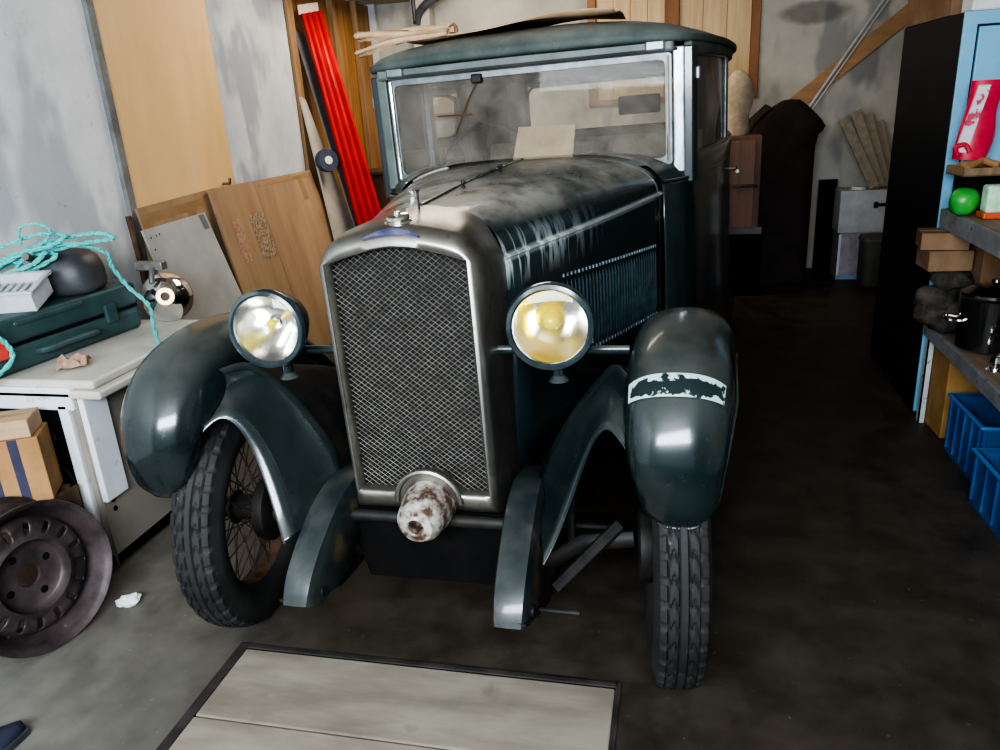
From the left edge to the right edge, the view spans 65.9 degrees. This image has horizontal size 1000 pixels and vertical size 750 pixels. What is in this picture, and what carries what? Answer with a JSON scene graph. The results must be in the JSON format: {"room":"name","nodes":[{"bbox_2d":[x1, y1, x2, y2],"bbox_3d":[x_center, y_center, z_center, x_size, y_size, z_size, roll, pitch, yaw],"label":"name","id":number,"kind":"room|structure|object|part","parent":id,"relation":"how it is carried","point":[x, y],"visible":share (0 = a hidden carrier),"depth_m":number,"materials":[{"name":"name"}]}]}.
{"room":"garage","nodes":[
{"label":"garage","id":0,"kind":"room"},
{"bbox_2d":[0,0,381,319],"bbox_3d":[-1.998,-0.903,3.299,0.200,2.750,8.190,1,20,13],"label":"wall","id":1,"kind":"structure","parent":0,"point":[59,171],"depth_m":3.29,"materials":[{"name":"paint"}]},
{"bbox_2d":[81,0,148,278],"bbox_3d":[-1.800,-1.041,3.651,0.025,2.750,0.045,1,20,13],"label":"trim","id":2,"kind":"structure","parent":1,"relation":"attached to","point":[87,5],"depth_m":3.58,"materials":[{"name":"silver metal"}]},
{"bbox_2d":[93,0,234,273],"bbox_3d":[-1.704,-1.205,4.095,0.028,2.750,0.920,1,20,13],"label":"wooden board","id":3,"kind":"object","parent":1,"relation":"attached to","point":[159,58],"depth_m":3.95,"materials":[{"name":"brown wood"}]},
{"bbox_2d":[222,178,230,184],"bbox_3d":[-1.579,-1.119,4.457,0.059,0.040,0.018,1,20,13],"label":"wall hook","id":4,"kind":"object","parent":1,"relation":"attached to","point":[229,179],"visible":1,"depth_m":4.45,"materials":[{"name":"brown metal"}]},
{"bbox_2d":[204,0,305,183],"bbox_3d":[-1.500,-1.522,4.951,0.012,2.750,0.950,1,20,13],"label":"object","id":5,"kind":"structure","parent":1,"relation":"attached to","point":[249,41],"depth_m":4.81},
{"bbox_2d":[282,0,381,225],"bbox_3d":[-1.234,-1.794,6.253,0.120,2.360,1.695,1,20,13],"label":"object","id":6,"kind":"structure","parent":1,"relation":"in","point":[343,18],"depth_m":6.20,"materials":[{"name":"brown wood"}]},
{"bbox_2d":[362,0,409,4],"bbox_3d":[-1.119,-2.969,5.712,0.360,0.200,1.990,1,20,13],"label":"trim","id":7,"kind":"structure","parent":1,"relation":"attached to","point":[377,2],"depth_m":6.54,"materials":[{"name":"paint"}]},
{"bbox_2d":[0,268,999,749],"bbox_3d":[0.100,1.004,1.981,4.950,0.200,11.390,1,20,13],"label":"floor","id":8,"kind":"structure","parent":0,"point":[856,573],"depth_m":2.42,"materials":[{"name":"concrete"}]},
{"bbox_2d":[0,720,29,749],"bbox_3d":[-1.350,0.952,1.960,0.108,0.081,0.256,12,25,37],"label":"shoe","id":9,"kind":"object","parent":8,"relation":"on","point":[12,735],"visible":1,"depth_m":2.02,"materials":[{"name":"blue fabric"}]},
{"bbox_2d":[2,483,82,583],"bbox_3d":[-1.660,0.559,2.707,0.426,0.363,0.105,1,20,13],"label":"wooden crate","id":10,"kind":"object","parent":8,"relation":"on","point":[28,573],"visible":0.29,"depth_m":2.66,"materials":[{"name":"brown wood"}]},
{"bbox_2d":[0,422,62,500],"bbox_3d":[-1.698,0.314,2.515,0.420,0.226,0.142,-9,20,-15],"label":"cardboard box","id":11,"kind":"object","parent":10,"relation":"on","point":[29,466],"visible":0.89,"depth_m":2.50,"materials":[{"name":"brown cardboard"}]},
{"bbox_2d":[0,407,42,440],"bbox_3d":[-1.711,0.177,2.473,0.400,0.061,0.120,-8,20,-11],"label":"cardboard box","id":12,"kind":"object","parent":11,"relation":"on","point":[19,423],"visible":1,"depth_m":2.46,"materials":[{"name":"beige cardboard"}]},
{"bbox_2d":[0,496,111,657],"bbox_3d":[-1.482,0.616,2.389,0.270,0.489,0.468,7,22,26],"label":"wheel","id":13,"kind":"object","parent":8,"relation":"on","point":[72,582],"visible":1,"depth_m":2.41,"materials":[{"name":"metal"}]},
{"bbox_2d":[0,320,196,566],"bbox_3d":[-1.570,0.223,3.080,0.735,0.716,0.790,1,20,13],"label":"table","id":14,"kind":"object","parent":8,"relation":"on","point":[81,406],"visible":0.41,"depth_m":2.69,"materials":[{"name":"wood"}]},
{"bbox_3d":[-1.705,0.337,2.736,0.610,0.640,0.025,1,20,13],"label":"frame","id":15,"kind":"part","parent":14,"relation":"part of","materials":[{"name":"white wood"}]},
{"bbox_3d":[-1.588,-0.069,2.976,0.735,0.030,0.790,1,20,13],"label":"moulding","id":16,"kind":"part","parent":14,"relation":"part of","materials":[{"name":"white wood"}]},
{"bbox_2d":[0,282,140,377],"bbox_3d":[-1.720,-0.178,2.881,0.357,0.188,0.720,4,21,20],"label":"tool case","id":17,"kind":"object","parent":14,"relation":"on","point":[61,325],"visible":0.92,"depth_m":2.83,"materials":[{"name":"green plastic"}]},
{"bbox_2d":[0,270,53,313],"bbox_3d":[-1.738,-0.291,2.742,0.228,0.118,0.179,-5,20,-3],"label":"plastic tray","id":18,"kind":"object","parent":17,"relation":"on","point":[28,291],"visible":1,"depth_m":2.74,"materials":[{"name":"white plastic"}]},
{"bbox_2d":[21,248,107,297],"bbox_3d":[-1.672,-0.406,2.957,0.250,0.182,0.263,-4,20,-1],"label":"ball","id":19,"kind":"object","parent":17,"relation":"on","point":[75,271],"visible":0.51,"depth_m":2.90,"materials":[{"name":"grey metal"}]},
{"bbox_3d":[-1.732,-0.432,2.826,0.036,0.039,0.038,-4,20,-1],"label":"knob","id":20,"kind":"part","parent":19,"relation":"part of","materials":[{"name":"silver metal"}]},
{"bbox_2d":[0,222,160,376],"bbox_3d":[-1.650,-0.287,2.795,0.693,0.516,0.595,-14,22,-27],"label":"rope","id":21,"kind":"object","parent":19,"relation":"on","point":[37,249],"visible":0.91,"depth_m":2.82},
{"bbox_3d":[-1.579,-0.128,2.834,0.054,0.032,0.268,4,21,20],"label":"handle","id":22,"kind":"part","parent":17,"relation":"part of","materials":[{"name":"green plastic"}]},
{"bbox_3d":[-1.742,-0.226,2.872,0.315,0.090,0.720,4,21,20],"label":"case lid","id":23,"kind":"part","parent":17,"relation":"part of","materials":[{"name":"green plastic"}]},
{"bbox_2d":[56,353,90,370],"bbox_3d":[-1.496,-0.054,2.700,0.097,0.046,0.113,-9,20,-14],"label":"paper scrap","id":24,"kind":"object","parent":14,"relation":"on","point":[77,360],"visible":1,"depth_m":2.68,"materials":[{"name":"beige paper"}]},
{"bbox_2d":[0,320,196,389],"bbox_3d":[-1.605,-0.098,2.966,0.705,0.032,0.755,1,20,13],"label":"tabletop","id":25,"kind":"object","parent":14,"relation":"in","point":[114,358],"depth_m":2.72,"materials":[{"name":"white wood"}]},
{"bbox_3d":[-1.379,0.240,2.680,0.023,0.402,0.110,1,20,13],"label":"trim","id":26,"kind":"part","parent":14,"relation":"part of","materials":[{"name":"white wood"}]},
{"bbox_2d":[133,260,193,321],"bbox_3d":[-1.377,-0.333,3.156,0.207,0.260,0.188,-9,20,-14],"label":"spotlight","id":27,"kind":"object","parent":14,"relation":"on","point":[170,296],"visible":0.96,"depth_m":3.15,"materials":[{"name":"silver metal"}]},
{"bbox_2d":[155,287,174,305],"bbox_3d":[-1.347,-0.316,3.106,0.074,0.079,0.069,-10,21,-18],"label":"socket","id":28,"kind":"object","parent":27,"relation":"attached to","point":[164,296],"depth_m":3.09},
{"bbox_2d":[115,592,140,606],"bbox_3d":[-1.240,0.752,2.573,0.082,0.044,0.059,-11,21,-19],"label":"crumpled paper","id":29,"kind":"object","parent":8,"relation":"on","point":[129,600],"visible":1,"depth_m":2.56,"materials":[{"name":"white paper"}]},
{"bbox_2d":[125,216,155,319],"bbox_3d":[-1.731,-0.239,3.850,0.039,1.101,0.028,-8,20,-12],"label":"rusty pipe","id":30,"kind":"object","parent":8,"relation":"on","point":[129,221],"visible":0.4,"depth_m":3.70,"materials":[{"name":"metal"}]},
{"bbox_2d":[135,188,238,286],"bbox_3d":[-1.575,-0.403,4.220,0.167,1.147,0.720,1,20,13],"label":"cardboard sheet","id":31,"kind":"object","parent":8,"relation":"on","point":[150,216],"visible":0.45,"depth_m":4.05,"materials":[{"name":"brown cardboard"}]},
{"bbox_2d":[141,212,241,319],"bbox_3d":[-1.496,-0.316,4.113,0.202,1.047,0.700,1,20,13],"label":"metal sheet","id":32,"kind":"object","parent":8,"relation":"on","point":[191,250],"visible":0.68,"depth_m":3.99,"materials":[{"name":"grey metal"}]},
{"bbox_2d":[207,170,333,344],"bbox_3d":[-1.322,-0.725,5.078,0.210,1.150,1.460,1,20,13],"label":"cardboard sheet","id":33,"kind":"object","parent":8,"relation":"on","point":[276,232],"visible":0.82,"depth_m":4.89,"materials":[{"name":"brown cardboard"}]},
{"bbox_2d":[299,97,353,239],"bbox_3d":[-1.173,-1.208,5.705,0.275,1.622,0.560,1,20,13],"label":"leaning board","id":34,"kind":"object","parent":8,"relation":"on","point":[340,221],"visible":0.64,"depth_m":5.54,"materials":[{"name":"beige wood"}]},
{"bbox_2d":[315,149,337,171],"bbox_3d":[-1.217,-1.505,5.409,0.160,0.158,0.075,-19,25,-37],"label":"roll","id":35,"kind":"object","parent":34,"relation":"hanging from","point":[326,160],"visible":1,"depth_m":5.38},
{"bbox_2d":[296,31,356,226],"bbox_3d":[-1.118,-1.431,5.678,0.505,2.052,0.209,-10,20,-17],"label":"metal strip","id":36,"kind":"object","parent":8,"relation":"on","point":[302,44],"visible":0.43,"depth_m":5.46,"materials":[{"name":"metal"}]},
{"bbox_2d":[298,2,380,225],"bbox_3d":[-1.037,-1.540,5.666,0.491,2.251,0.338,1,20,13],"label":"sheet","id":37,"kind":"object","parent":8,"relation":"on","point":[360,187],"visible":0.61,"depth_m":5.56,"materials":[{"name":"plastic"}]},
{"bbox_2d":[369,168,389,209],"bbox_3d":[-0.878,-1.232,6.599,0.460,1.030,0.340,1,20,13],"label":"wooden chest","id":38,"kind":"object","parent":8,"relation":"on","point":[376,174],"visible":0.13,"depth_m":6.35,"materials":[{"name":"brown wood"}]},
{"bbox_2d":[156,642,621,749],"bbox_3d":[-0.381,1.118,1.590,1.152,0.104,1.436,1,20,13],"label":"trim","id":39,"kind":"structure","parent":8,"relation":"on","point":[217,679],"depth_m":2.17,"materials":[{"name":"metal"}]},
{"bbox_2d":[168,717,440,749],"bbox_3d":[-0.314,0.989,1.831,1.102,0.035,0.269,1,20,13],"label":"board","id":40,"kind":"object","parent":39,"relation":"on","point":[200,733],"visible":1,"depth_m":1.98,"materials":[{"name":"beige wood"}]},
{"bbox_2d":[196,649,614,749],"bbox_3d":[-0.255,0.896,2.083,1.102,0.035,0.269,1,20,13],"label":"board","id":41,"kind":"object","parent":39,"relation":"on","point":[405,705],"visible":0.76,"depth_m":2.06,"materials":[{"name":"beige wood"}]},
{"bbox_2d":[120,21,739,689],"bbox_3d":[0.219,-0.640,3.594,1.746,1.800,4.096,2,20,15],"label":"vintage car","id":42,"kind":"object","parent":8,"relation":"on","point":[499,315],"visible":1,"depth_m":2.12,"materials":[{"name":"green metal"}]},
{"bbox_3d":[-0.603,-0.157,2.134,0.028,0.028,0.144,1,20,14],"label":"bulb","id":43,"kind":"part","parent":42,"relation":"part of","materials":[{"name":"yellow glass"}]},
{"bbox_3d":[-0.591,-0.036,2.163,0.060,0.081,0.083,1,20,16],"label":"lamp stem","id":44,"kind":"part","parent":42,"relation":"part of","materials":[{"name":"paint"}]},
{"bbox_2d":[355,28,449,57],"bbox_3d":[-0.401,-1.352,3.142,0.407,0.083,0.061,2,20,16],"label":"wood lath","id":45,"kind":"object","parent":42,"relation":"on","point":[385,44],"visible":1,"depth_m":3.12,"materials":[{"name":"wood"}]},
{"bbox_2d":[332,248,487,489],"bbox_3d":[-0.230,-0.004,2.025,0.373,0.671,0.004,1,20,16],"label":"grille","id":46,"kind":"object","parent":42,"relation":"attached to","point":[406,314],"depth_m":2.03,"materials":[{"name":"metal"}]},
{"bbox_3d":[-0.215,-0.457,2.022,0.013,0.058,0.013,12,25,36],"label":"cap post","id":47,"kind":"part","parent":42,"relation":"part of","materials":[{"name":"silver metal"}]},
{"bbox_2d":[413,165,448,181],"bbox_3d":[-0.295,-0.857,3.281,0.173,0.065,0.026,3,21,18],"label":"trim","id":48,"kind":"structure","parent":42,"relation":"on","point":[446,166],"depth_m":3.27,"materials":[{"name":"silver metal"}]},
{"bbox_3d":[-0.310,-1.514,4.586,0.037,0.405,0.601,1,20,16],"label":"window rail","id":49,"kind":"part","parent":42,"relation":"part of","materials":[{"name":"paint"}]},
{"bbox_3d":[-0.094,-1.206,3.134,0.045,0.035,0.030,1,20,16],"label":"wiper motor","id":50,"kind":"part","parent":42,"relation":"part of","materials":[{"name":"black metal"}]},
{"bbox_2d":[407,8,625,44],"bbox_3d":[0.078,-1.494,3.314,0.886,0.084,0.730,1,20,13],"label":"cardboard sheet","id":51,"kind":"object","parent":42,"relation":"on","point":[549,19],"visible":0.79,"depth_m":3.18,"materials":[{"name":"beige cardboard"}]},
{"bbox_2d":[354,22,458,42],"bbox_3d":[-0.388,-1.408,3.171,0.443,0.043,0.066,2,20,16],"label":"wood lath","id":52,"kind":"object","parent":51,"relation":"on","point":[381,35],"visible":0.78,"depth_m":3.17,"materials":[{"name":"wood"}]},
{"bbox_3d":[0.075,-1.266,3.079,1.215,0.069,0.070,1,20,16],"label":"header rail","id":53,"kind":"part","parent":42,"relation":"part of","materials":[{"name":"metal"}]},
{"bbox_3d":[0.107,-1.038,3.152,1.170,0.415,0.020,1,20,16],"label":"windscreen frame","id":54,"kind":"part","parent":42,"relation":"part of","materials":[{"name":"metal"}]},
{"bbox_2d":[513,124,574,159],"bbox_3d":[0.189,-0.996,3.381,0.282,0.183,0.061,2,20,15],"label":"cardboard sheet","id":55,"kind":"object","parent":42,"relation":"in","point":[533,142],"visible":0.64,"depth_m":3.37,"materials":[{"name":"beige cardboard"}]},
{"bbox_3d":[0.137,-0.148,1.919,0.045,0.044,0.152,1,20,16],"label":"bulb","id":56,"kind":"part","parent":42,"relation":"part of","materials":[{"name":"yellow glass"}]},
{"bbox_3d":[0.149,-0.028,1.952,0.060,0.081,0.083,1,20,16],"label":"lamp stem","id":57,"kind":"part","parent":42,"relation":"part of","materials":[{"name":"paint"}]},
{"bbox_3d":[0.404,-1.152,4.210,1.644,0.016,2.348,1,20,16],"label":"waist moulding","id":58,"kind":"part","parent":42,"relation":"part of","materials":[{"name":"paint"}]},
{"bbox_3d":[-0.128,0.444,2.400,1.000,0.024,0.024,1,20,16],"label":"tie rod","id":59,"kind":"part","parent":42,"relation":"part of","materials":[{"name":"grey metal"}]},
{"bbox_3d":[0.602,-1.202,4.899,1.320,0.600,0.188,1,20,16],"label":"seat","id":60,"kind":"part","parent":42,"relation":"part of","materials":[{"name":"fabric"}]},
{"bbox_3d":[0.685,-1.772,5.172,1.120,0.520,0.025,1,20,16],"label":"panel","id":61,"kind":"part","parent":42,"relation":"part of","materials":[{"name":"clear glass"}]},
{"bbox_2d":[618,93,660,114],"bbox_3d":[0.585,-1.139,3.240,0.175,0.075,0.020,1,20,16],"label":"mirror","id":62,"kind":"object","parent":42,"relation":"attached to","point":[643,103],"depth_m":3.23,"materials":[{"name":"grey mirror"}]},
{"bbox_3d":[0.718,-0.828,4.009,0.600,0.600,0.188,1,20,16],"label":"seat","id":63,"kind":"part","parent":42,"relation":"part of","materials":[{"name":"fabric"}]},
{"bbox_2d":[663,260,663,309],"bbox_3d":[0.677,-0.439,3.878,0.600,0.200,0.470,1,20,16],"label":"cushion","id":64,"kind":"object","parent":42,"relation":"on","point":[663,260],"depth_m":3.63,"materials":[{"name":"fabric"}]},
{"bbox_2d":[697,65,699,78],"bbox_3d":[0.764,-1.176,2.997,0.030,0.050,0.030,1,20,16],"label":"lamp","id":65,"kind":"object","parent":42,"relation":"attached to","point":[698,67],"depth_m":2.98,"materials":[{"name":"metal"}]},
{"bbox_3d":[1.073,-1.592,3.783,0.130,0.077,1.955,3,21,19],"label":"cant rail","id":66,"kind":"part","parent":42,"relation":"part of","materials":[{"name":"metal"}]},
{"bbox_3d":[0.943,-1.221,3.425,0.056,0.409,0.854,5,21,24],"label":"window rail","id":67,"kind":"part","parent":42,"relation":"part of","materials":[{"name":"metal"}]},
{"bbox_3d":[1.170,-1.026,3.853,0.054,0.020,0.139,1,20,16],"label":"door handle","id":68,"kind":"part","parent":42,"relation":"part of","materials":[{"name":"silver metal"}]},
{"bbox_2d":[747,99,825,282],"bbox_3d":[2.223,-1.456,6.143,0.620,1.396,0.364,1,20,13],"label":"cover","id":69,"kind":"object","parent":8,"relation":"on","point":[790,129],"visible":0.8,"depth_m":5.97,"materials":[{"name":"brown fabric"}]},
{"bbox_2d":[808,0,888,109],"bbox_3d":[2.704,-2.531,5.820,0.745,1.074,0.026,-1,20,8],"label":"tube","id":70,"kind":"object","parent":69,"relation":"on","point":[880,4],"visible":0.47,"depth_m":5.85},
{"bbox_2d":[812,179,837,271],"bbox_3d":[2.679,-1.225,6.363,0.140,0.760,0.020,1,20,13],"label":"sheet","id":71,"kind":"object","parent":8,"relation":"on","point":[823,238],"visible":0.96,"depth_m":6.36,"materials":[{"name":"black"}]},
{"bbox_2d":[830,230,882,278],"bbox_3d":[2.901,-0.988,6.243,0.365,0.371,0.265,1,20,13],"label":"printed box","id":72,"kind":"object","parent":8,"relation":"on","point":[845,246],"visible":0.45,"depth_m":6.16,"materials":[{"name":"grey cardboard"}]},
{"bbox_2d":[832,186,887,232],"bbox_3d":[2.885,-1.326,6.123,0.395,0.345,0.262,1,20,13],"label":"cardboard box","id":73,"kind":"object","parent":72,"relation":"on","point":[857,209],"visible":0.73,"depth_m":6.02,"materials":[{"name":"grey cardboard"}]},
{"bbox_2d":[838,116,879,188],"bbox_3d":[2.781,-1.723,5.969,0.338,0.553,0.042,10,23,33],"label":"board","id":74,"kind":"object","parent":73,"relation":"on","point":[847,127],"visible":1,"depth_m":5.96,"materials":[{"name":"brown wood"}]},
{"bbox_2d":[851,109,885,187],"bbox_3d":[2.850,-1.750,5.968,0.299,0.591,0.046,12,25,36],"label":"board","id":75,"kind":"object","parent":73,"relation":"on","point":[857,116],"visible":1,"depth_m":5.96,"materials":[{"name":"brown wood"}]},
{"bbox_2d":[863,113,888,186],"bbox_3d":[2.922,-1.743,5.980,0.259,0.558,0.052,15,27,42],"label":"board","id":76,"kind":"object","parent":73,"relation":"on","point":[869,118],"visible":0.8,"depth_m":5.96,"materials":[{"name":"brown wood"}]},
{"bbox_2d":[875,120,890,186],"bbox_3d":[2.995,-1.725,5.996,0.060,0.500,0.220,-17,24,-34],"label":"board","id":77,"kind":"object","parent":73,"relation":"on","point":[880,125],"visible":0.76,"depth_m":5.98,"materials":[{"name":"brown wood"}]},
{"bbox_2d":[856,233,882,286],"bbox_3d":[2.917,-0.893,5.949,0.284,0.386,0.252,1,20,13],"label":"bin","id":78,"kind":"object","parent":8,"relation":"on","point":[869,251],"visible":0.62,"depth_m":5.88,"materials":[{"name":"black plastic"}]},
{"bbox_2d":[870,9,999,412],"bbox_3d":[2.258,-0.775,3.707,0.530,1.742,0.950,1,20,13],"label":"tall cabinet","id":79,"kind":"object","parent":8,"relation":"on","point":[941,58],"visible":0.57,"depth_m":3.62,"materials":[{"name":"blue paint"}]},
{"bbox_2d":[905,0,962,27],"bbox_3d":[2.199,-1.741,3.500,0.460,0.221,0.720,1,20,13],"label":"cardboard box","id":80,"kind":"object","parent":79,"relation":"on","point":[919,12],"visible":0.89,"depth_m":3.54,"materials":[{"name":"brown cardboard"}]},
{"bbox_3d":[2.163,-0.635,3.304,0.530,1.724,0.015,1,20,13],"label":"frame","id":81,"kind":"part","parent":79,"relation":"part of","materials":[{"name":"blue paint"}]},
{"bbox_3d":[2.163,-0.626,3.303,0.414,1.622,0.020,1,20,13],"label":"door","id":82,"kind":"part","parent":79,"relation":"part of","materials":[{"name":"blue paint"}]},
{"bbox_2d":[961,0,999,12],"bbox_3d":[2.113,-1.527,3.097,0.420,0.098,0.140,1,20,13],"label":"package","id":83,"kind":"object","parent":79,"relation":"on","point":[967,5],"visible":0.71,"depth_m":3.08},
{"bbox_2d":[924,346,980,437],"bbox_3d":[2.068,0.068,3.420,0.250,0.371,0.220,0,20,10],"label":"cardboard box","id":84,"kind":"object","parent":8,"relation":"on","point":[945,378],"visible":0.17,"depth_m":3.38,"materials":[{"name":"brown cardboard"}]},
{"bbox_2d":[915,208,999,422],"bbox_3d":[1.999,0.002,2.713,0.512,0.975,1.530,1,20,13],"label":"shelf unit","id":85,"kind":"object","parent":8,"relation":"on","point":[984,234],"visible":0.73,"depth_m":3.00,"materials":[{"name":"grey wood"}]},
{"bbox_3d":[1.922,-0.230,3.423,0.026,0.945,0.034,1,20,13],"label":"leg","id":86,"kind":"part","parent":85,"relation":"part of","materials":[{"name":"white paint"}]},
{"bbox_2d":[912,271,974,333],"bbox_3d":[1.915,-0.320,3.292,0.268,0.271,0.213,9,23,30],"label":"heap","id":87,"kind":"object","parent":85,"relation":"on","point":[930,302],"visible":0.73,"depth_m":3.24,"materials":[{"name":"black fabric"}]},
{"bbox_2d":[915,246,974,271],"bbox_3d":[1.887,-0.499,3.274,0.170,0.086,0.160,0,20,10],"label":"box","id":88,"kind":"object","parent":87,"relation":"on","point":[929,260],"visible":0.67,"depth_m":3.20,"materials":[{"name":"brown cardboard"}]},
{"bbox_2d":[915,228,969,249],"bbox_3d":[1.869,-0.576,3.256,0.180,0.071,0.150,4,21,19],"label":"box","id":89,"kind":"object","parent":88,"relation":"on","point":[926,238],"visible":0.74,"depth_m":3.20,"materials":[{"name":"brown cardboard"}]},
{"bbox_2d":[948,187,980,214],"bbox_3d":[1.847,-0.691,3.066,0.110,0.108,0.107,1,20,13],"label":"ball","id":90,"kind":"object","parent":85,"relation":"on","point":[963,201],"visible":1,"depth_m":3.03,"materials":[{"name":"plastic"}]},
{"bbox_2d":[942,278,999,354],"bbox_3d":[1.927,-0.243,3.060,0.299,0.280,0.252,1,20,13],"label":"pot","id":91,"kind":"object","parent":85,"relation":"on","point":[977,321],"visible":1,"depth_m":3.00,"materials":[{"name":"black metal"}]},
{"bbox_3d":[1.812,-0.229,3.092,0.060,0.020,0.101,1,20,13],"label":"handle","id":92,"kind":"part","parent":91,"relation":"part of","materials":[{"name":"silver metal"}]},
{"bbox_3d":[1.951,-0.215,3.064,0.252,0.222,0.252,1,20,13],"label":"pot","id":93,"kind":"part","parent":91,"relation":"part of","materials":[{"name":"black metal"}]},
{"bbox_3d":[1.943,-0.347,3.017,0.244,0.058,0.244,1,20,13],"label":"lid","id":94,"kind":"part","parent":91,"relation":"part of","materials":[{"name":"black metal"}]},
{"bbox_2d":[952,175,999,211],"bbox_3d":[1.975,-0.752,3.155,0.185,0.149,0.140,1,20,13],"label":"box","id":95,"kind":"object","parent":85,"relation":"on","point":[977,183],"visible":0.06,"depth_m":3.09,"materials":[{"name":"black plastic"}]},
{"bbox_2d":[946,157,999,176],"bbox_3d":[1.902,-0.831,3.066,0.170,0.064,0.160,-1,20,7],"label":"tray","id":96,"kind":"object","parent":95,"relation":"on","point":[982,166],"visible":1,"depth_m":3.04,"materials":[{"name":"brown wood"}]},
{"bbox_2d":[951,79,999,159],"bbox_3d":[1.912,-1.019,3.080,0.183,0.300,0.098,1,20,13],"label":"bag","id":97,"kind":"object","parent":96,"relation":"on","point":[975,137],"visible":0.99,"depth_m":3.06,"materials":[{"name":"plastic"}]},
{"bbox_2d":[969,243,999,282],"bbox_3d":[2.085,-0.386,3.253,0.200,0.401,0.220,0,20,10],"label":"box","id":98,"kind":"object","parent":85,"relation":"on","point":[986,267],"visible":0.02,"depth_m":3.14,"materials":[{"name":"brown cardboard"}]},
{"bbox_2d":[975,184,999,218],"bbox_3d":[1.919,-0.670,2.969,0.118,0.125,0.090,1,20,13],"label":"pack","id":99,"kind":"object","parent":85,"relation":"on","point":[990,200],"visible":1,"depth_m":2.95},
{"bbox_2d":[985,353,999,371],"bbox_3d":[1.839,-0.056,2.855,0.059,0.076,0.059,13,25,38],"label":"metal fitting","id":100,"kind":"object","parent":85,"relation":"on","point":[995,359],"visible":1,"depth_m":2.85,"materials":[{"name":"silver metal"}]},
{"bbox_2d":[944,393,999,481],"bbox_3d":[2.010,0.257,3.072,0.328,0.255,0.368,1,20,11],"label":"plastic crate","id":101,"kind":"object","parent":8,"relation":"on","point":[973,421],"visible":0.86,"depth_m":3.13,"materials":[{"name":"blue plastic"}]},
{"bbox_2d":[968,448,999,540],"bbox_3d":[1.860,0.444,2.631,0.328,0.215,0.448,1,20,11],"label":"plastic crate","id":102,"kind":"object","parent":8,"relation":"on","point":[984,493],"visible":1,"depth_m":2.75,"materials":[{"name":"blue plastic"}]},
{"bbox_3d":[1.830,-0.888,6.000,0.360,0.470,0.360,1,20,13],"label":"trunk","id":103,"kind":"object","parent":8,"relation":"on","visible":0},
{"bbox_2d":[730,133,762,234],"bbox_3d":[1.784,-1.429,5.774,0.340,0.700,0.367,1,20,13],"label":"base cabinet","id":104,"kind":"object","parent":103,"relation":"on","point":[746,150],"visible":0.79,"depth_m":5.62,"materials":[{"name":"brown wood"}]},
{"bbox_2d":[728,70,754,135],"bbox_3d":[1.744,-1.986,5.624,0.220,0.450,0.168,1,20,13],"label":"cloth bundle","id":105,"kind":"object","parent":104,"relation":"on","point":[741,90],"visible":0.79,"depth_m":5.56,"materials":[{"name":"beige fabric"}]},
{"bbox_3d":[1.723,-1.391,5.646,0.260,0.620,0.017,1,20,13],"label":"door","id":106,"kind":"part","parent":104,"relation":"part of","materials":[{"name":"brown wood"}]},
{"bbox_2d":[376,0,907,267],"bbox_3d":[1.222,-2.280,6.611,4.950,2.750,0.200,1,20,13],"label":"wall","id":107,"kind":"structure","parent":0,"point":[800,39],"depth_m":6.21,"materials":[{"name":"paint"}]},
{"bbox_2d":[410,0,434,47],"bbox_3d":[-0.661,-3.146,6.532,0.160,0.850,0.170,1,20,13],"label":"trim","id":108,"kind":"structure","parent":107,"relation":"attached to","point":[428,17],"depth_m":6.50,"materials":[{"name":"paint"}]},
{"bbox_2d":[411,0,438,24],"bbox_3d":[-0.556,-3.075,6.403,0.393,0.412,0.044,3,21,17],"label":"bracket","id":109,"kind":"object","parent":107,"relation":"attached to","point":[417,13],"visible":0.91,"depth_m":6.44,"materials":[{"name":"grey metal"}]},
{"bbox_2d":[587,0,761,106],"bbox_3d":[1.405,-2.849,6.280,1.370,1.180,0.100,1,20,13],"label":"wooden door","id":110,"kind":"structure","parent":107,"relation":"in","point":[738,21],"depth_m":6.23,"materials":[{"name":"beige wood"}]},
{"bbox_3d":[0.769,-2.858,6.416,0.070,1.180,0.080,1,20,13],"label":"frame","id":111,"kind":"part","parent":110,"relation":"part of","materials":[{"name":"wood"}]},
{"bbox_3d":[1.435,-2.314,6.460,1.230,0.050,0.080,1,20,13],"label":"frame","id":112,"kind":"part","parent":110,"relation":"part of","materials":[{"name":"brown wood"}]},
{"bbox_3d":[1.399,-2.865,6.265,0.115,1.140,0.080,1,20,13],"label":"frame","id":113,"kind":"part","parent":110,"relation":"part of","materials":[{"name":"wood"}]},
{"bbox_3d":[2.036,-2.833,6.127,0.070,1.180,0.080,1,20,13],"label":"frame","id":114,"kind":"part","parent":110,"relation":"part of","materials":[{"name":"brown wood"}]},
{"bbox_2d":[790,4,907,103],"bbox_3d":[2.706,-2.437,5.973,1.398,1.110,0.030,-1,20,6],"label":"plank","id":115,"kind":"object","parent":107,"relation":"attached to","point":[897,21],"visible":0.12,"depth_m":5.93,"materials":[{"name":"brown wood"}]}
]}

